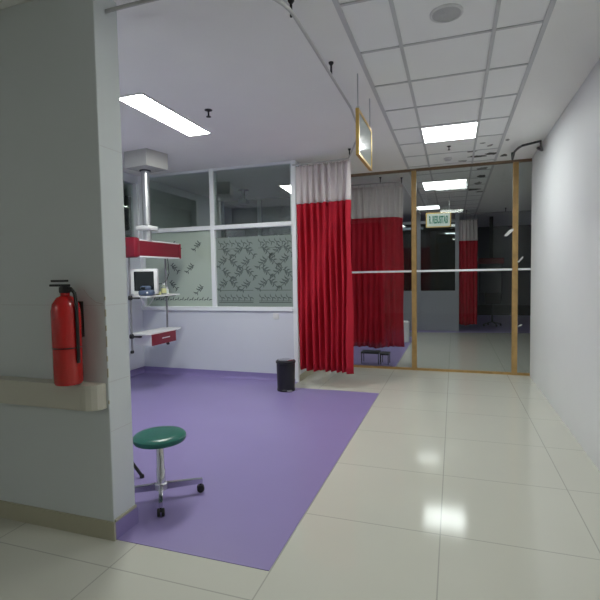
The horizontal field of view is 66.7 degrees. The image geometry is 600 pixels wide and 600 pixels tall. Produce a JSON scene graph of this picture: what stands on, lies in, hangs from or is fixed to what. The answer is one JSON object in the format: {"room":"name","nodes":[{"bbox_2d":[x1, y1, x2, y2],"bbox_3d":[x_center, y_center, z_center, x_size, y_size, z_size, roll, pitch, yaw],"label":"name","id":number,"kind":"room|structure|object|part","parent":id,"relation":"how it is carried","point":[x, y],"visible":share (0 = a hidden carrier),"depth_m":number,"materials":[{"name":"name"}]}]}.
{"room":"hospital room","nodes":[
{"label":"hospital room","id":0,"kind":"room"},
{"bbox_2d":[0,0,134,521],"bbox_3d":[-3.027,-0.168,3.257,4.180,3.045,0.185,0,3,19],"label":"wall","id":1,"kind":"structure","parent":0,"point":[62,196],"depth_m":2.60,"materials":[{"name":"paint"}]},
{"bbox_2d":[1,304,103,305],"bbox_3d":[-1.445,0.029,2.636,0.774,0.004,0.001,0,3,19],"label":"trim","id":2,"kind":"structure","parent":1,"relation":"attached to","point":[1,304],"depth_m":2.54,"materials":[{"name":"silver metal"}]},
{"bbox_2d":[0,376,106,410],"bbox_3d":[-2.895,0.534,3.111,3.800,0.140,0.085,0,3,19],"label":"guard","id":3,"kind":"object","parent":1,"relation":"attached to","point":[38,392],"visible":1,"depth_m":2.56,"materials":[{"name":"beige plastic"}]},
{"bbox_2d":[49,280,84,385],"bbox_3d":[-1.276,0.175,2.506,0.165,0.572,0.165,-3,3,-28],"label":"fire extinguisher","id":4,"kind":"object","parent":3,"relation":"on","point":[66,312],"visible":1,"depth_m":2.44,"materials":[{"name":"red metal"}]},
{"bbox_3d":[-1.317,-0.074,2.497,0.130,0.072,0.060,0,3,19],"label":"valve handle","id":5,"kind":"part","parent":4,"relation":"part of","materials":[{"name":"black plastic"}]},
{"bbox_2d":[0,500,115,540],"bbox_3d":[-3.028,1.305,3.240,4.192,0.105,0.012,0,3,19],"label":"baseboard","id":6,"kind":"structure","parent":1,"relation":"attached to","point":[88,526],"depth_m":2.69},
{"bbox_2d":[115,504,138,539],"bbox_3d":[-1.015,1.295,2.668,0.012,0.113,0.190,0,3,19],"label":"baseboard","id":7,"kind":"structure","parent":1,"relation":"attached to","point":[128,521],"depth_m":2.66,"materials":[{"name":"purple plastic"}]},
{"bbox_2d":[124,196,131,236],"bbox_3d":[-3.843,-0.366,7.213,0.100,3.045,6.770,0,3,19],"label":"window","id":8,"kind":"structure","parent":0,"point":[127,200],"depth_m":8.69,"materials":[{"name":"grey"}]},
{"bbox_2d":[123,172,221,369],"bbox_3d":[-1.183,-0.617,11.057,0.120,3.045,15.770,0,3,19],"label":"wall","id":9,"kind":"structure","parent":0,"point":[171,207],"depth_m":7.64,"materials":[{"name":"white paint"}]},
{"bbox_2d":[130,184,139,238],"bbox_3d":[-2.774,-1.264,6.296,0.110,0.940,1.680,0,3,19],"label":"window","id":10,"kind":"structure","parent":9,"relation":"in","point":[133,187],"depth_m":6.98,"materials":[{"name":"glass"}]},
{"bbox_2d":[130,366,144,377],"bbox_3d":[-3.008,1.191,5.395,0.050,0.098,3.710,0,3,19],"label":"baseboard","id":11,"kind":"structure","parent":9,"relation":"attached to","point":[135,372],"depth_m":6.97,"materials":[{"name":"purple plastic"}]},
{"bbox_2d":[221,197,290,237],"bbox_3d":[-0.466,-0.531,9.213,2.450,3.045,0.090,0,3,19],"label":"window","id":12,"kind":"structure","parent":9,"relation":"in","point":[268,209],"depth_m":9.28,"materials":[{"name":"grey glass"}]},
{"bbox_3d":[-1.596,-0.531,9.584,0.070,3.045,0.070,0,3,19],"label":"post","id":13,"kind":"part","parent":12,"relation":"part of","materials":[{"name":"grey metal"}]},
{"bbox_3d":[-0.800,-0.530,9.315,0.070,3.045,0.070,0,3,19],"label":"post","id":14,"kind":"part","parent":12,"relation":"part of","materials":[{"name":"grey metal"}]},
{"bbox_2d":[351,177,531,330],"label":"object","id":15,"kind":"structure","parent":9,"relation":"in","point":[438,247],"depth_m":11.70,"materials":[{"name":"grey glass"}]},
{"bbox_2d":[351,185,403,348],"bbox_3d":[1.107,-0.541,7.551,1.217,2.690,0.233,-1,3,9],"label":"curtain","id":16,"kind":"object","parent":15,"relation":"hanging from","point":[376,212],"visible":0.7,"depth_m":7.48,"materials":[{"name":"fabric"}]},
{"bbox_3d":[1.775,-2.064,9.655,1.259,0.106,4.668,0,3,19],"label":"curtain rail","id":17,"kind":"part","parent":15,"relation":"part of","materials":[{"name":"white fabric"}]},
{"bbox_3d":[3.087,-0.731,11.822,0.090,3.045,0.100,0,3,19],"label":"post","id":18,"kind":"part","parent":15,"relation":"part of","materials":[{"name":"grey metal"}]},
{"bbox_3d":[1.731,-1.099,12.261,4.630,1.720,0.006,0,3,19],"label":"pane","id":19,"kind":"part","parent":15,"relation":"part of","materials":[{"name":"clear glass"}]},
{"bbox_3d":[1.756,0.298,12.338,4.630,0.980,0.050,0,3,19],"label":"panel","id":20,"kind":"part","parent":15,"relation":"part of","materials":[{"name":"grey metal"}]},
{"bbox_3d":[1.747,-0.211,12.311,4.630,0.060,0.070,0,3,19],"label":"rail","id":21,"kind":"part","parent":15,"relation":"part of","materials":[{"name":"grey metal"}]},
{"bbox_3d":[3.973,-0.730,11.523,0.090,3.045,0.100,0,3,19],"label":"post","id":22,"kind":"part","parent":15,"relation":"part of","materials":[{"name":"grey metal"}]},
{"bbox_2d":[459,214,477,325],"bbox_3d":[4.235,-0.749,11.467,0.448,2.800,0.114,0,3,13],"label":"curtain","id":23,"kind":"object","parent":15,"relation":"hanging from","point":[468,229],"visible":0.97,"depth_m":11.46,"materials":[{"name":"fabric"}]},
{"bbox_3d":[4.992,-2.200,11.172,2.110,0.106,0.059,0,3,14],"label":"curtain rail","id":24,"kind":"part","parent":15,"relation":"part of","materials":[{"name":"silver metal"}]},
{"bbox_2d":[143,310,293,373],"bbox_3d":[-1.217,0.636,6.782,2.555,1.000,0.120,0,3,19],"label":"wall","id":25,"kind":"structure","parent":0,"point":[242,341],"depth_m":6.69,"materials":[{"name":"white paint"}]},
{"bbox_2d":[145,366,276,380],"bbox_3d":[-1.258,1.090,6.732,2.510,0.098,0.050,0,3,19],"label":"baseboard","id":26,"kind":"structure","parent":25,"relation":"attached to","point":[148,369],"depth_m":6.76,"materials":[{"name":"purple plastic"}]},
{"bbox_2d":[138,160,300,381],"bbox_3d":[-1.237,-0.384,6.712,2.560,3.045,0.150,0,3,19],"label":"window","id":27,"kind":"structure","parent":25,"relation":"attached to","point":[212,273],"depth_m":6.61,"materials":[{"name":"white metal"}]},
{"bbox_3d":[-2.427,-0.884,7.083,0.065,2.045,0.112,0,3,19],"label":"post","id":28,"kind":"part","parent":27,"relation":"part of","materials":[{"name":"white metal"}]},
{"bbox_3d":[-1.837,-0.466,6.902,1.170,1.120,0.006,0,3,19],"label":"pane","id":29,"kind":"part","parent":27,"relation":"part of","materials":[{"name":"green glass"}]},
{"bbox_2d":[154,241,211,300],"bbox_3d":[-1.788,-0.440,6.883,1.023,0.903,0.002,0,3,19],"label":"print","id":30,"kind":"object","parent":27,"relation":"attached to","point":[190,276],"depth_m":6.84,"materials":[{"name":"grey"}]},
{"bbox_3d":[-1.257,-0.883,6.688,0.065,2.045,0.112,0,3,19],"label":"post","id":31,"kind":"part","parent":27,"relation":"part of","materials":[{"name":"white metal"}]},
{"bbox_3d":[-1.281,-1.055,6.679,2.495,0.060,0.105,0,3,19],"label":"rail","id":32,"kind":"part","parent":27,"relation":"part of","materials":[{"name":"white metal"}]},
{"bbox_3d":[-1.259,0.123,6.749,2.495,0.060,0.150,0,3,19],"label":"sill","id":33,"kind":"part","parent":27,"relation":"part of","materials":[{"name":"white metal"}]},
{"bbox_2d":[217,237,292,302],"bbox_3d":[-0.648,-0.417,6.495,1.279,0.915,0.002,0,3,19],"label":"print","id":34,"kind":"object","parent":27,"relation":"attached to","point":[249,269],"depth_m":6.49,"materials":[{"name":"grey"}]},
{"bbox_3d":[-0.055,-0.382,6.312,0.065,3.045,0.112,0,3,19],"label":"post","id":35,"kind":"part","parent":27,"relation":"part of","materials":[{"name":"white metal"}]},
{"bbox_2d":[273,313,278,318],"bbox_3d":[-0.338,0.227,6.389,0.084,0.084,0.014,0,3,19],"label":"light switch","id":36,"kind":"object","parent":25,"relation":"attached to","point":[275,315],"visible":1,"depth_m":6.38,"materials":[{"name":"white plastic"}]},
{"bbox_2d":[290,163,305,373],"bbox_3d":[0.116,-0.418,6.919,0.120,3.045,1.110,0,3,19],"label":"wall partition","id":37,"kind":"structure","parent":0,"point":[303,370],"depth_m":6.36,"materials":[{"name":"white paint"}]},
{"bbox_2d":[300,370,313,380],"bbox_3d":[0.174,1.063,6.892,0.010,0.090,1.110,0,3,19],"label":"trim","id":38,"kind":"structure","parent":37,"relation":"attached to","point":[305,374],"depth_m":6.60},
{"bbox_2d":[351,158,531,375],"bbox_3d":[2.778,-0.444,6.573,5.145,3.045,0.070,0,3,19],"label":"window","id":39,"kind":"structure","parent":37,"relation":"in","point":[515,191],"depth_m":6.70,"materials":[{"name":"brown wood"}]},
{"bbox_3d":[1.060,-0.439,7.154,1.356,0.030,0.028,0,3,19],"label":"rail","id":40,"kind":"part","parent":39,"relation":"part of","materials":[{"name":"white metal"}]},
{"bbox_3d":[1.736,-0.430,6.926,0.072,3.015,0.070,0,3,19],"label":"timber post","id":41,"kind":"part","parent":39,"relation":"part of","materials":[{"name":"brown wood"}]},
{"bbox_3d":[2.752,-1.948,6.492,5.145,0.032,0.060,0,3,19],"label":"rail","id":42,"kind":"part","parent":39,"relation":"part of","materials":[{"name":"brown wood"}]},
{"bbox_3d":[2.803,1.060,6.654,5.145,0.032,0.044,0,3,19],"label":"rail","id":43,"kind":"part","parent":39,"relation":"part of","materials":[{"name":"brown wood"}]},
{"bbox_3d":[2.397,-0.437,6.702,1.322,0.030,0.028,0,3,19],"label":"rail","id":44,"kind":"part","parent":39,"relation":"part of","materials":[{"name":"white metal"}]},
{"bbox_3d":[3.057,-0.429,6.479,0.072,3.015,0.070,0,3,19],"label":"timber post","id":45,"kind":"part","parent":39,"relation":"part of","materials":[{"name":"brown wood"}]},
{"bbox_2d":[0,315,599,599],"bbox_3d":[1.064,1.107,7.529,9.200,0.103,21.200,0,3,19],"label":"floor","id":46,"kind":"structure","parent":0,"point":[451,485],"depth_m":3.04,"materials":[{"name":"tile"}]},
{"bbox_2d":[134,463,143,478],"bbox_3d":[-1.657,0.888,3.517,0.824,0.856,0.662,-2,3,-19],"label":"metal chair","id":47,"kind":"object","parent":46,"relation":"on","point":[136,468],"visible":0.09,"depth_m":3.37,"materials":[{"name":"black metal"}]},
{"bbox_3d":[-1.350,1.091,3.410,0.380,0.443,0.024,0,3,15],"label":"leg","id":48,"kind":"part","parent":47,"relation":"part of","materials":[{"name":"black metal"}]},
{"bbox_2d":[133,426,204,516],"bbox_3d":[-0.936,1.107,3.058,0.426,0.442,0.426,1,4,29],"label":"stool","id":49,"kind":"object","parent":46,"relation":"on","point":[158,438],"visible":0.85,"depth_m":3.03,"materials":[{"name":"green metal"}]},
{"bbox_3d":[-1.079,1.254,3.024,0.242,0.046,0.028,-2,3,-16],"label":"arm","id":50,"kind":"part","parent":49,"relation":"part of","materials":[{"name":"silver metal"}]},
{"bbox_3d":[-0.939,0.915,3.047,0.348,0.058,0.348,0,3,19],"label":"seat","id":51,"kind":"part","parent":49,"relation":"part of","materials":[{"name":"green leather"}]},
{"bbox_3d":[-0.892,1.257,2.920,0.028,0.046,0.242,-2,3,-16],"label":"arm","id":52,"kind":"part","parent":49,"relation":"part of","materials":[{"name":"silver metal"}]},
{"bbox_3d":[-0.788,1.245,3.107,0.242,0.046,0.028,-2,3,-16],"label":"arm","id":53,"kind":"part","parent":49,"relation":"part of","materials":[{"name":"silver metal"}]},
{"bbox_2d":[276,358,295,391],"bbox_3d":[-0.182,0.961,5.886,0.256,0.408,0.256,0,3,23],"label":"pedal bin","id":54,"kind":"object","parent":46,"relation":"on","point":[285,366],"visible":1,"depth_m":5.79,"materials":[{"name":"black plastic"}]},
{"bbox_3d":[-0.185,0.765,5.875,0.200,0.016,0.200,-2,3,-21],"label":"lid plate","id":55,"kind":"part","parent":54,"relation":"part of","materials":[{"name":"silver metal"}]},
{"bbox_3d":[-0.185,0.789,5.876,0.256,0.041,0.256,-2,3,-21],"label":"lid","id":56,"kind":"part","parent":54,"relation":"part of","materials":[{"name":"black plastic"}]},
{"bbox_2d":[361,350,389,364],"bbox_3d":[1.258,0.950,7.571,0.460,0.200,0.220,0,3,19],"label":"step stool","id":57,"kind":"object","parent":46,"relation":"on","point":[363,352],"visible":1,"depth_m":7.52,"materials":[{"name":"black metal"}]},
{"bbox_2d":[404,320,409,342],"bbox_3d":[2.279,0.677,9.837,0.178,0.468,0.202,-1,3,2],"label":"pedal bin","id":58,"kind":"object","parent":46,"relation":"on","point":[406,323],"visible":0.73,"depth_m":9.77,"materials":[{"name":"white plastic"}]},
{"bbox_2d":[483,292,501,326],"bbox_3d":[5.279,0.256,12.504,0.462,0.918,0.400,1,4,37],"label":"trolley","id":59,"kind":"object","parent":46,"relation":"on","point":[491,298],"visible":1,"depth_m":12.37,"materials":[{"name":"grey metal"}]},
{"bbox_3d":[5.281,0.356,12.509,0.048,0.520,0.050,0,3,19],"label":"post","id":60,"kind":"part","parent":59,"relation":"part of","materials":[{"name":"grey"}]},
{"bbox_2d":[0,0,599,226],"bbox_3d":[1.011,-2.031,7.361,9.200,0.100,21.200,0,3,19],"label":"ceiling","id":61,"kind":"structure","parent":0,"point":[270,97],"depth_m":3.78,"materials":[{"name":"paint"}]},
{"bbox_2d":[124,148,180,353],"bbox_3d":[-1.839,-0.606,5.999,0.445,2.505,1.018,0,3,19],"label":"pendant","id":62,"kind":"object","parent":61,"relation":"hanging from","point":[146,161],"visible":0.96,"depth_m":5.75,"materials":[{"name":"white metal"}]},
{"bbox_3d":[-2.102,0.056,5.651,0.026,1.190,0.026,0,3,19],"label":"rod","id":63,"kind":"part","parent":62,"relation":"part of","materials":[{"name":"silver metal"}]},
{"bbox_2d":[130,269,158,295],"bbox_3d":[-1.983,-0.229,5.814,0.335,0.340,0.130,-1,3,-5],"label":"patient monitor","id":64,"kind":"object","parent":62,"relation":"on","point":[139,277],"visible":0.87,"depth_m":5.76,"materials":[{"name":"white plastic"}]},
{"bbox_2d":[138,286,154,295],"bbox_3d":[-1.921,-0.116,5.696,0.190,0.125,0.110,-1,3,-5],"label":"pump","id":65,"kind":"object","parent":62,"relation":"on","point":[145,290],"visible":1,"depth_m":5.66,"materials":[{"name":"blue plastic"}]},
{"bbox_2d":[132,294,179,297],"bbox_3d":[-1.899,-0.060,6.003,0.280,0.018,0.750,0,3,19],"label":"shelf","id":66,"kind":"object","parent":62,"relation":"attached to","point":[166,295],"depth_m":5.85,"materials":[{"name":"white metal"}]},
{"bbox_2d":[133,327,180,334],"bbox_3d":[-1.891,0.409,6.028,0.280,0.018,0.750,0,3,19],"label":"shelf","id":67,"kind":"object","parent":62,"relation":"attached to","point":[164,330],"depth_m":5.98,"materials":[{"name":"white plastic"}]},
{"bbox_3d":[-1.770,0.493,5.940,0.015,0.140,0.510,0,3,19],"label":"drawer","id":68,"kind":"part","parent":62,"relation":"part of","materials":[{"name":"red metal"}]},
{"bbox_2d":[161,283,166,292],"bbox_3d":[-1.794,-0.147,6.000,0.069,0.150,0.069,0,3,19],"label":"bottle","id":69,"kind":"object","parent":62,"relation":"on","point":[163,290],"visible":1,"depth_m":5.98,"materials":[{"name":"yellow plastic"}]},
{"bbox_3d":[-1.863,0.014,6.360,0.026,1.190,0.026,0,3,19],"label":"rod","id":70,"kind":"part","parent":62,"relation":"part of","materials":[{"name":"silver metal"}]},
{"bbox_2d":[120,92,211,136],"bbox_3d":[-1.280,-1.780,4.439,0.290,0.012,1.170,0,3,19],"label":"recessed light","id":71,"kind":"object","parent":61,"relation":"in","point":[141,101],"visible":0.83,"depth_m":4.33,"materials":[{"name":"white plastic"}]},
{"bbox_2d":[205,109,211,117],"bbox_3d":[-0.859,-1.752,4.278,0.072,0.065,0.072,0,3,19],"label":"sprinkler","id":72,"kind":"object","parent":61,"relation":"attached to","point":[206,110],"visible":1,"depth_m":4.27,"materials":[{"name":"black metal"}]},
{"bbox_2d":[105,0,355,165],"bbox_3d":[-0.069,-1.737,4.135,1.080,0.106,3.763,0,3,15],"label":"rail","id":73,"kind":"object","parent":61,"relation":"attached to","point":[139,2],"visible":0.91,"depth_m":2.82,"materials":[{"name":"silver metal"}]},
{"bbox_2d":[295,160,353,373],"bbox_3d":[0.318,-0.413,5.998,0.767,2.753,0.164,0,3,24],"label":"curtain","id":74,"kind":"object","parent":73,"relation":"hanging from","point":[323,191],"visible":1,"depth_m":5.98,"materials":[{"name":"fabric"}]},
{"bbox_2d":[238,189,248,204],"bbox_3d":[-1.025,-1.873,8.270,0.200,0.265,0.200,0,3,19],"label":"ceiling fitting","id":75,"kind":"object","parent":61,"relation":"attached to","point":[243,201],"visible":0.99,"depth_m":8.22,"materials":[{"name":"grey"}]},
{"bbox_2d":[355,73,371,170],"bbox_3d":[0.541,-1.469,3.832,0.026,0.630,0.600,0,3,19],"label":"hanging sign","id":76,"kind":"object","parent":61,"relation":"hanging from","point":[363,129],"visible":1,"depth_m":3.75,"materials":[{"name":"gold metal"}]},
{"bbox_3d":[0.452,-1.633,3.567,0.024,0.270,0.023,0,3,19],"label":"hanging rod","id":77,"kind":"part","parent":76,"relation":"part of","materials":[{"name":"silver metal"}]},
{"bbox_3d":[0.544,-1.334,3.839,0.026,0.360,0.600,0,3,19],"label":"frame","id":78,"kind":"part","parent":76,"relation":"part of","materials":[{"name":"gold metal"}]},
{"bbox_3d":[0.544,-1.334,3.839,0.016,0.316,0.556,0,3,19],"label":"sign pane","id":79,"kind":"part","parent":76,"relation":"part of","materials":[{"name":"grey glass"}]},
{"bbox_2d":[417,205,439,209],"bbox_3d":[3.014,-2.196,10.851,0.620,0.012,0.620,0,3,19],"label":"recessed light","id":80,"kind":"object","parent":61,"relation":"in","point":[430,207],"visible":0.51,"depth_m":10.79,"materials":[{"name":"white plastic"}]},
{"bbox_2d":[426,194,450,227],"bbox_3d":[2.735,-1.761,9.006,0.480,0.645,0.028,-1,3,8],"label":"hanging sign","id":81,"kind":"object","parent":61,"relation":"hanging from","point":[441,219],"visible":1,"depth_m":9.00,"materials":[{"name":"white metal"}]},
{"bbox_3d":[2.738,-1.584,9.017,0.440,0.250,0.024,-1,3,8],"label":"sign panel","id":82,"kind":"part","parent":81,"relation":"part of","materials":[{"name":"white plastic"}]},
{"bbox_3d":[2.738,-1.584,9.017,0.480,0.290,0.026,-1,3,8],"label":"frame","id":83,"kind":"part","parent":81,"relation":"part of","materials":[{"name":"gold metal"}]},
{"bbox_2d":[421,178,466,189],"bbox_3d":[2.558,-2.039,8.065,0.740,0.012,0.780,0,3,19],"label":"recessed light","id":84,"kind":"object","parent":61,"relation":"in","point":[455,183],"visible":1,"depth_m":8.02,"materials":[{"name":"white plastic"}]},
{"bbox_2d":[332,0,556,219],"bbox_3d":[2.291,-1.981,6.932,1.222,0.010,21.200,0,3,19],"label":"ceiling grid","id":85,"kind":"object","parent":61,"relation":"attached to","point":[336,3],"depth_m":3.64,"materials":[{"name":"silver metal"}]},
{"bbox_2d":[430,3,463,22],"bbox_3d":[0.885,-1.729,2.754,0.196,0.014,0.196,0,3,19],"label":"ceiling speaker","id":86,"kind":"object","parent":61,"relation":"attached to","point":[445,13],"visible":1,"depth_m":2.74,"materials":[{"name":"white plastic"}]},
{"bbox_2d":[432,7,460,21],"bbox_3d":[0.885,-1.729,2.754,0.166,0.011,0.166,0,3,19],"label":"grille","id":87,"kind":"object","parent":86,"relation":"attached to","point":[439,14],"depth_m":2.75,"materials":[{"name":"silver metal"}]},
{"bbox_2d":[420,121,478,142],"bbox_3d":[1.665,-1.864,5.078,0.590,0.012,0.600,0,3,19],"label":"recessed light","id":88,"kind":"object","parent":61,"relation":"in","point":[466,130],"visible":1,"depth_m":5.05,"materials":[{"name":"white plastic"}]},
{"bbox_2d":[478,216,503,299],"bbox_3d":[5.398,-1.177,12.881,0.680,2.345,0.350,0,3,19],"label":"pendant","id":89,"kind":"object","parent":61,"relation":"hanging from","point":[490,260],"visible":0.99,"depth_m":12.84,"materials":[{"name":"grey"}]},
{"bbox_3d":[5.142,-0.518,13.033,0.026,1.020,0.026,-1,3,-4],"label":"rod","id":90,"kind":"part","parent":89,"relation":"part of","materials":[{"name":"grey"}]},
{"bbox_3d":[5.691,-0.517,12.847,0.026,1.020,0.026,-1,3,-4],"label":"rod","id":91,"kind":"part","parent":89,"relation":"part of","materials":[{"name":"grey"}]},
{"bbox_2d":[511,140,542,159],"bbox_3d":[2.811,-1.868,5.622,0.312,0.126,0.702,0,3,19],"label":"cable loop","id":92,"kind":"object","parent":61,"relation":"hanging from","point":[538,141],"visible":0.99,"depth_m":5.42,"materials":[{"name":"black plastic"}]},
{"bbox_2d":[477,225,530,304],"bbox_3d":[4.738,-1.002,16.365,7.900,3.045,0.100,0,3,19],"label":"wall","id":93,"kind":"structure","parent":0,"point":[490,281],"depth_m":15.54,"materials":[{"name":"grey"}]},
{"bbox_2d":[477,305,530,315],"bbox_3d":[6.971,0.350,15.606,2.980,0.350,0.060,0,3,19],"label":"baseboard","id":94,"kind":"structure","parent":93,"relation":"attached to","point":[524,310],"depth_m":15.59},
{"bbox_2d":[530,59,599,470],"bbox_3d":[1.643,-0.152,1.487,0.120,3.045,10.280,0,3,19],"label":"wall","id":95,"kind":"structure","parent":0,"point":[565,213],"depth_m":4.14,"materials":[{"name":"white paint"}]}
]}

